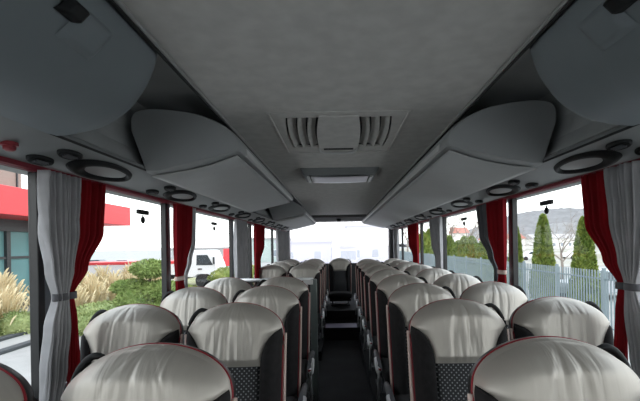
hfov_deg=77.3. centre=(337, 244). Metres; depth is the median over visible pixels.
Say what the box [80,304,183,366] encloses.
seat
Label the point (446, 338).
seat
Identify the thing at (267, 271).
seat
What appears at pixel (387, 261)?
seat
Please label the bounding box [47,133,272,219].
trim
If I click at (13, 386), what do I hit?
seat
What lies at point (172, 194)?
light
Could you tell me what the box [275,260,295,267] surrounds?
seat
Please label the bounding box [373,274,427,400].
seat
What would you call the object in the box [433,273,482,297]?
seat
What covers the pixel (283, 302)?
seat
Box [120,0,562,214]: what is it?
ceiling
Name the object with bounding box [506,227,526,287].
cypress
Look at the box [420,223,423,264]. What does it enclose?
trim
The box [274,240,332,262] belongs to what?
building
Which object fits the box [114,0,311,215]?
trim
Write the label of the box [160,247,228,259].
building
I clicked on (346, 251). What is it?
building
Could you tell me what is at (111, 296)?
ornamental grass
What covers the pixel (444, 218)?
trim
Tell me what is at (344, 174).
ceiling light
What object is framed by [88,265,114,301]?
ornamental grass
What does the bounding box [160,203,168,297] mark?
trim
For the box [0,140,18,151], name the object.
button
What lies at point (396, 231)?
curtain
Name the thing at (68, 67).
locker
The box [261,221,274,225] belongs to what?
light
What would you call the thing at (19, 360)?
ground
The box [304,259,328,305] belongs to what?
seat
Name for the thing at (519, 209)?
bare tree
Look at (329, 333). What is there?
step
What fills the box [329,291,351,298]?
seat cushion
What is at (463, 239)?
cypress
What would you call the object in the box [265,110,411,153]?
air vent
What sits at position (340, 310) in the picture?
floor
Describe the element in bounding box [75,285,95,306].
ornamental grass
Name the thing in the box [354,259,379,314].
seat
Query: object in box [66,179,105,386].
curtain
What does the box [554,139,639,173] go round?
light
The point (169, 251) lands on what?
wall
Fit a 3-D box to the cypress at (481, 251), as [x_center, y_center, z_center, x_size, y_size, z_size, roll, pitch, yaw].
[9.946,0.881,26.985,2.046,3.691,2.001,-1,0,14]
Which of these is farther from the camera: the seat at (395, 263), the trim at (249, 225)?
the seat at (395, 263)
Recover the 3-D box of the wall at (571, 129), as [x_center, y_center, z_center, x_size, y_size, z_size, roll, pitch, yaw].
[1.133,-0.590,3.225,0.313,0.350,11.450,-1,0,0]
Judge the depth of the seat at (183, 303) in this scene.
2.51 m
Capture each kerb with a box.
[0,285,193,341]
[0,286,204,354]
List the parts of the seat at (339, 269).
panel, seat frame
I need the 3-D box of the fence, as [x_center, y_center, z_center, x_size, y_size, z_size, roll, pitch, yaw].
[8.061,1.730,31.578,0.080,2.060,44.245,-1,0,0]
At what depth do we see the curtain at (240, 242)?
4.45 m
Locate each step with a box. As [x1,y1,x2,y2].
[319,319,362,339]
[325,323,356,327]
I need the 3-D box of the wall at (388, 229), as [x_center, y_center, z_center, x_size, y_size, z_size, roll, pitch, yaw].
[1.229,-0.086,9.150,0.140,0.970,0.200,-1,0,0]
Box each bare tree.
[404,226,423,251]
[447,215,468,237]
[449,215,478,239]
[507,209,524,246]
[508,205,578,278]
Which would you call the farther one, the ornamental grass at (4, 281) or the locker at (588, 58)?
the ornamental grass at (4, 281)
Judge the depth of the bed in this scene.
32.05 m
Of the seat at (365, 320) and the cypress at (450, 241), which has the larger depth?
the cypress at (450, 241)
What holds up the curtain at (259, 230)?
hanging from the panel
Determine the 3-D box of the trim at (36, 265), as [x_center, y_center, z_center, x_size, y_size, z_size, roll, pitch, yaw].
[-1.164,0.155,1.548,0.037,0.870,0.035,-1,0,0]
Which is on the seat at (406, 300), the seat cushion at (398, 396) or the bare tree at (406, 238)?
the seat cushion at (398, 396)
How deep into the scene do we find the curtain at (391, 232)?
8.49 m
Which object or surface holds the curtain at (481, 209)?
hanging from the ceiling at (545, 174)
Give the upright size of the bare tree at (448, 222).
9.361 m
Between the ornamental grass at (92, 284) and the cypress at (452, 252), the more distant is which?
the cypress at (452, 252)
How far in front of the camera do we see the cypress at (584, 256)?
15.93 m
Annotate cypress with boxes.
[423,229,429,249]
[424,236,431,253]
[447,235,454,255]
[449,240,459,269]
[453,235,467,267]
[458,235,477,274]
[471,240,492,278]
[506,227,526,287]
[528,213,555,298]
[567,215,600,308]
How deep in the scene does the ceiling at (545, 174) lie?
2.05 m
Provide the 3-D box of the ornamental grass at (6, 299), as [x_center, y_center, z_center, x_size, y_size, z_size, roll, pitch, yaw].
[-11.943,2.252,14.196,2.640,1.713,2.399,-1,0,28]
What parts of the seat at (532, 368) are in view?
edge trim, grab handle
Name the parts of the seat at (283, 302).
grab handle, edge trim, armrest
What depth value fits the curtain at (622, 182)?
1.56 m
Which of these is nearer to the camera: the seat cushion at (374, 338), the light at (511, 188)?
the light at (511, 188)
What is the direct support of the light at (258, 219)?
attached to the panel
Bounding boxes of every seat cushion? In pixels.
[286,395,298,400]
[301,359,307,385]
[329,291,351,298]
[372,336,377,350]
[380,357,389,383]
[394,392,409,400]
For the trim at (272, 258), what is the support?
attached to the wall
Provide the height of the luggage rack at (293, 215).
0.328 m
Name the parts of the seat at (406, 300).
edge trim, armrest, panel, grab handle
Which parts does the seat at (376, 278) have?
armrest, edge trim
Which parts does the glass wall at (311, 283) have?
rail, panel, post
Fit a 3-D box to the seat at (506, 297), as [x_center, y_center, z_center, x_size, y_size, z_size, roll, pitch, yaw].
[1.023,0.801,2.360,0.472,1.122,0.661,-1,0,0]
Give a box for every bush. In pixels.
[109,258,175,307]
[206,266,234,280]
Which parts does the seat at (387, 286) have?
edge trim, armrest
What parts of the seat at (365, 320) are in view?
edge trim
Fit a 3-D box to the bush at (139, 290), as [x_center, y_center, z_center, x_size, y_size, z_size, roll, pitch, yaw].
[-6.356,1.724,13.103,2.774,2.610,1.557,-1,0,8]
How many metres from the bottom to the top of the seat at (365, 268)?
1.122 m
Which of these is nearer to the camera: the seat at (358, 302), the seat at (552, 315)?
the seat at (552, 315)
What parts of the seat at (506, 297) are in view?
grab handle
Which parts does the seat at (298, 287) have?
edge trim, armrest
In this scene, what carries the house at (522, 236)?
on the field
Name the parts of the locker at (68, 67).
latch plate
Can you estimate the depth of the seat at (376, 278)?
4.03 m
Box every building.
[0,170,129,306]
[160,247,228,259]
[252,237,292,261]
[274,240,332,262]
[338,245,357,262]
[345,224,384,262]
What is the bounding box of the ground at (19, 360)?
[0,246,630,384]
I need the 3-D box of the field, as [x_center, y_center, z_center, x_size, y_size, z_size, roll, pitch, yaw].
[173.054,-0.145,152.500,314.000,0.050,215.000,-1,0,0]
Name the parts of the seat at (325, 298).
edge trim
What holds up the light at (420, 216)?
attached to the ceiling at (545, 174)
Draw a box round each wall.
[45,204,170,317]
[69,102,271,217]
[242,277,318,400]
[287,231,290,258]
[312,214,366,221]
[325,263,356,294]
[388,229,390,258]
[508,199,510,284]
[539,92,621,157]
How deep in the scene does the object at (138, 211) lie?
2.37 m
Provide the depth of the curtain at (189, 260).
2.97 m
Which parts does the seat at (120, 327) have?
grab handle, edge trim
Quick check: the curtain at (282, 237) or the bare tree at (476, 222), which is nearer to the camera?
the curtain at (282, 237)
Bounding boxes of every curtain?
[37,170,81,400]
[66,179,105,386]
[173,203,192,290]
[184,208,195,287]
[233,219,248,278]
[254,224,264,277]
[276,229,288,261]
[389,229,394,258]
[394,228,398,258]
[407,223,418,263]
[429,216,442,268]
[476,204,497,281]
[486,199,506,283]
[581,171,627,359]
[603,160,639,378]
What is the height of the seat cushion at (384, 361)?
0.124 m
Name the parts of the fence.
slat panel, slat panel, slat panel, slat panel, slat panel, slat panel, slat panel, post, slat panel, slat panel, post, slat panel, post, slat panel, post, slat panel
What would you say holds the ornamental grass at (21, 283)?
on the bed
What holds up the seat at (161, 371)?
on the platform at (321, 341)
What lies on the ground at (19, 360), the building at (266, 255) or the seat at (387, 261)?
the building at (266, 255)
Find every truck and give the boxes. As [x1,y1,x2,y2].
[87,250,225,286]
[223,249,228,265]
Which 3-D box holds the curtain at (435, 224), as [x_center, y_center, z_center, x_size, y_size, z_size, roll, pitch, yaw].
[1.158,0.130,4.735,0.053,0.900,0.546,-1,0,0]
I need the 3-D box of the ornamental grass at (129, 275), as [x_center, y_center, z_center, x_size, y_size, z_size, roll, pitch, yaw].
[-11.459,2.125,22.731,2.241,1.952,2.416,-1,0,6]
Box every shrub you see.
[0,309,29,334]
[76,300,115,316]
[77,309,108,335]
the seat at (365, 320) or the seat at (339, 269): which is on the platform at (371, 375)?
the seat at (365, 320)
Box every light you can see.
[26,149,131,181]
[146,186,196,201]
[199,202,230,211]
[229,211,250,217]
[248,217,264,222]
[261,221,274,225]
[300,167,378,182]
[396,222,407,225]
[404,219,417,222]
[414,214,431,219]
[429,208,451,214]
[451,197,482,207]
[486,180,537,195]
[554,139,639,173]
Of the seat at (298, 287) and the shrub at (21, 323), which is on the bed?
the shrub at (21, 323)
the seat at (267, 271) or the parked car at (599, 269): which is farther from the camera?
the parked car at (599, 269)
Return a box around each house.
[448,227,469,241]
[507,234,525,249]
[525,234,574,248]
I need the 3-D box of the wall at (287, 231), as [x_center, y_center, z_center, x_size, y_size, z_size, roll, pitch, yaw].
[-1.171,-0.045,9.150,0.140,0.970,0.200,-1,0,0]
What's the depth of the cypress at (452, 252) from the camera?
33.66 m
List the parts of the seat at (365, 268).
edge trim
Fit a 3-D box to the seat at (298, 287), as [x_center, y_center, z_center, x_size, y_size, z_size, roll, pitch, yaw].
[-0.433,0.827,3.117,0.503,1.122,0.668,-1,0,-2]
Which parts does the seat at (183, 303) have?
grab handle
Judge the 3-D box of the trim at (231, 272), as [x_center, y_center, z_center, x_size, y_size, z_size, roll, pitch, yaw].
[-1.164,0.155,4.362,0.037,0.870,0.035,-1,0,0]
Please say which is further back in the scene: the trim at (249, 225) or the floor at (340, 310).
the floor at (340, 310)
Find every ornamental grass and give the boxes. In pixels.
[0,268,29,305]
[0,284,29,317]
[0,293,16,324]
[1,272,29,305]
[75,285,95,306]
[78,271,103,305]
[79,271,109,302]
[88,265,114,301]
[100,269,123,300]
[119,262,131,278]
[125,273,152,279]
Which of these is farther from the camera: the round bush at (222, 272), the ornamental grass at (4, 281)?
the round bush at (222, 272)
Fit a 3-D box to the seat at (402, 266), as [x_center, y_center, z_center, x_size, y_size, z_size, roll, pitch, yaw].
[1.023,0.801,5.440,0.472,1.122,0.661,-1,0,0]
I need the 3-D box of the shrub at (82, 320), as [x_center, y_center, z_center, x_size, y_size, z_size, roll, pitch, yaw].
[-8.530,2.817,14.186,2.092,1.116,2.090,-1,0,0]
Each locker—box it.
[0,0,156,135]
[530,0,639,125]
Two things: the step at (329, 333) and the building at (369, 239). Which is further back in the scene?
the building at (369, 239)
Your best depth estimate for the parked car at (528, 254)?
61.15 m
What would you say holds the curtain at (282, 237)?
hanging from the panel
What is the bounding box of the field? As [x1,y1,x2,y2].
[384,247,604,267]
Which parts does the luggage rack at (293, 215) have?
underside lid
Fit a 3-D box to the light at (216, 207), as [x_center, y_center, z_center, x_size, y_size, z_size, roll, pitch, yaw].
[-1.044,-0.324,3.470,0.158,0.052,0.584,-1,0,0]
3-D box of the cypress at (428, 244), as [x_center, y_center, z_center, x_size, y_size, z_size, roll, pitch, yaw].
[11.536,0.656,47.930,3.543,4.086,3.442,-1,0,0]
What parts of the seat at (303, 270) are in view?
edge trim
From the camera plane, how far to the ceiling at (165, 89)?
1.96 m
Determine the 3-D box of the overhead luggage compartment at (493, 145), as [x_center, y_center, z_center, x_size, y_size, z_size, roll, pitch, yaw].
[0.777,-0.528,5.240,0.541,0.328,6.680,-1,0,0]
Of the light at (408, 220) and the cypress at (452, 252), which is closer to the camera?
the light at (408, 220)
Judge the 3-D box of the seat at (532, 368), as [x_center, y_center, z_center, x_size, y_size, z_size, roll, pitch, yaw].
[0.553,0.810,0.807,0.503,1.122,0.668,-1,0,2]
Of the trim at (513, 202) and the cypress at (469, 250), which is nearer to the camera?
the trim at (513, 202)
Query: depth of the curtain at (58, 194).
1.53 m
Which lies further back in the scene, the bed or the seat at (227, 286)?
the bed
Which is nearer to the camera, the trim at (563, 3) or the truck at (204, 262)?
the trim at (563, 3)
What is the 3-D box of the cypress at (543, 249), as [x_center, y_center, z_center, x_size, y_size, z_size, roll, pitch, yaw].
[10.033,0.576,19.482,1.486,4.298,1.486,-1,0,-10]
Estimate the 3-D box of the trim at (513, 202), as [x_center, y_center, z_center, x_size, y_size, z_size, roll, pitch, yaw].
[1.229,0.114,2.783,0.037,0.870,0.035,-1,0,0]
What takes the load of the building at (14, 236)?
on the ground at (19, 360)
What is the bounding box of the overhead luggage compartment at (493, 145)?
[362,100,555,227]
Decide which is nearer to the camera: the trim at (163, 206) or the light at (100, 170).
the light at (100, 170)
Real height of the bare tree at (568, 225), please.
5.865 m
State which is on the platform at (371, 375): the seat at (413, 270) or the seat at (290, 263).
the seat at (413, 270)
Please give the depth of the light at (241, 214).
4.28 m
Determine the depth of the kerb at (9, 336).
13.25 m
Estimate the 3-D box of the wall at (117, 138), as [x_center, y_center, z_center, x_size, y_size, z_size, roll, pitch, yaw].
[-1.093,-0.551,3.225,0.313,0.350,11.450,-1,0,0]
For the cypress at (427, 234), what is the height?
4.883 m
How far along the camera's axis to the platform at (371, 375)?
4.26 m
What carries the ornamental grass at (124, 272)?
on the bed
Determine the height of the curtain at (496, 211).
0.900 m
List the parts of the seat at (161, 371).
grab handle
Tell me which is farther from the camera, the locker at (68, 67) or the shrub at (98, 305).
the shrub at (98, 305)
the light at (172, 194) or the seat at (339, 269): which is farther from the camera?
the seat at (339, 269)
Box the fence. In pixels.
[399,251,617,329]
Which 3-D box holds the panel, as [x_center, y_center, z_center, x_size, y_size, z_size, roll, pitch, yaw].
[-1.088,-0.329,3.225,0.315,0.095,11.450,-1,0,0]
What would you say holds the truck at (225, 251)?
on the ground at (19, 360)
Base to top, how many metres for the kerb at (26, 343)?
0.100 m
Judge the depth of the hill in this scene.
357.40 m
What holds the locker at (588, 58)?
attached to the wall at (571, 129)
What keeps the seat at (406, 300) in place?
on the platform at (371, 375)
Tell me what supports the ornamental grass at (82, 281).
on the bed
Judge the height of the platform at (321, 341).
0.120 m
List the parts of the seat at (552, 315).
edge trim, grab handle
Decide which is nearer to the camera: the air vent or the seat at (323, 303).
the air vent
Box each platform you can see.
[306,333,323,400]
[359,332,385,400]
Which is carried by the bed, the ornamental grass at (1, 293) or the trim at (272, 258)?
the ornamental grass at (1, 293)
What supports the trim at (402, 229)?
attached to the wall
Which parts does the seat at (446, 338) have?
edge trim, panel, grab handle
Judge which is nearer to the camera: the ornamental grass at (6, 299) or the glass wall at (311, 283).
the glass wall at (311, 283)
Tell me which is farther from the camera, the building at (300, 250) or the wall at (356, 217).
the building at (300, 250)
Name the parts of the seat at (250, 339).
grab handle, panel, edge trim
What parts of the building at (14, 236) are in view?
glass pane, glass pane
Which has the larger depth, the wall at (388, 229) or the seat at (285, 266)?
the wall at (388, 229)
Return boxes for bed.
[0,277,196,336]
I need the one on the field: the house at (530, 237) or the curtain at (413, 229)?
the house at (530, 237)
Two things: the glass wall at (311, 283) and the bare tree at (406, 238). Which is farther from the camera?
the bare tree at (406, 238)
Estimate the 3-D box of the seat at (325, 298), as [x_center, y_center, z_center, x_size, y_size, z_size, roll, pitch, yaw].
[-0.434,0.787,6.837,0.503,1.042,0.668,-1,0,-2]
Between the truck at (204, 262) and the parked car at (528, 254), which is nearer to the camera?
the truck at (204, 262)
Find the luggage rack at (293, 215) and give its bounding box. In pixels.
[269,201,315,228]
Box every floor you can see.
[305,340,371,400]
[323,294,359,319]
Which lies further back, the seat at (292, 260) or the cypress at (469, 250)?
the cypress at (469, 250)
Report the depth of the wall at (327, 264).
9.20 m
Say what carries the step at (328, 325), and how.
on the step at (329, 333)
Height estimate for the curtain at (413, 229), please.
0.900 m
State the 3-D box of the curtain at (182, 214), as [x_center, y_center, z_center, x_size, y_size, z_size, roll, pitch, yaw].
[-1.092,0.169,2.830,0.051,0.900,0.282,-1,0,0]
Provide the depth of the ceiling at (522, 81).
1.94 m
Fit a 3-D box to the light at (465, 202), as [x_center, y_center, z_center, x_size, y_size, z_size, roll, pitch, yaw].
[1.092,-0.361,3.470,0.158,0.052,0.584,-1,0,0]
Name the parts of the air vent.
pull handle, plate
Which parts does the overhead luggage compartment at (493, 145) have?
underside lid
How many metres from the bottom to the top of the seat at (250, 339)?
1.122 m
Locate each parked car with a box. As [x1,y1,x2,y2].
[523,251,533,259]
[560,268,616,297]
[562,250,573,258]
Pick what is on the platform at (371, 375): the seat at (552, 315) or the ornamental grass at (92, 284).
the seat at (552, 315)
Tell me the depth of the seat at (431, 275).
4.07 m
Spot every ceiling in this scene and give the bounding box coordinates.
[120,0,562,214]
[136,54,299,204]
[384,125,639,229]
[455,48,549,124]
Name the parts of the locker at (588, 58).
latch plate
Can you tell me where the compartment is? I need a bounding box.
[131,109,292,212]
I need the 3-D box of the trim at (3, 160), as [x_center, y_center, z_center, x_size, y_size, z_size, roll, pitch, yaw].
[-1.157,-0.291,3.225,0.020,0.026,11.450,-1,0,0]
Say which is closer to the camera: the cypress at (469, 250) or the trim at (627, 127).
the trim at (627, 127)
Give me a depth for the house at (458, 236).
98.21 m
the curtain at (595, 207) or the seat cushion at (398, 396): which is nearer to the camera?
the curtain at (595, 207)
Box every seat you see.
[0,363,34,400]
[61,342,236,400]
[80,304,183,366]
[160,287,227,343]
[184,302,286,400]
[202,277,251,302]
[232,285,307,400]
[254,265,286,277]
[257,276,314,400]
[267,262,291,274]
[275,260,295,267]
[286,259,299,263]
[287,264,323,337]
[295,262,325,339]
[300,260,327,323]
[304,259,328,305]
[328,258,351,305]
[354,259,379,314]
[356,260,383,336]
[358,262,389,350]
[362,265,398,368]
[366,269,410,394]
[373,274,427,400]
[384,258,402,265]
[384,283,455,400]
[389,260,411,266]
[395,262,422,271]
[404,264,434,276]
[407,298,509,400]
[416,268,454,283]
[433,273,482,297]
[459,281,527,336]
[467,336,639,400]
[509,296,613,355]
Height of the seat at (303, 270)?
1.122 m
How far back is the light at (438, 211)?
4.32 m
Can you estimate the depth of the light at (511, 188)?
2.57 m
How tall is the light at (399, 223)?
0.052 m
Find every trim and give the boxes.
[0,156,286,231]
[27,172,44,398]
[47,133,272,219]
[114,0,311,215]
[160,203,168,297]
[229,219,233,276]
[248,224,251,277]
[271,229,273,263]
[366,0,568,214]
[392,158,639,229]
[401,228,403,259]
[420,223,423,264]
[443,217,446,269]
[510,199,518,288]
[543,124,639,162]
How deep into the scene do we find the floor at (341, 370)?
4.66 m
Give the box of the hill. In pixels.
[387,207,583,246]
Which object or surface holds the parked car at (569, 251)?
on the field

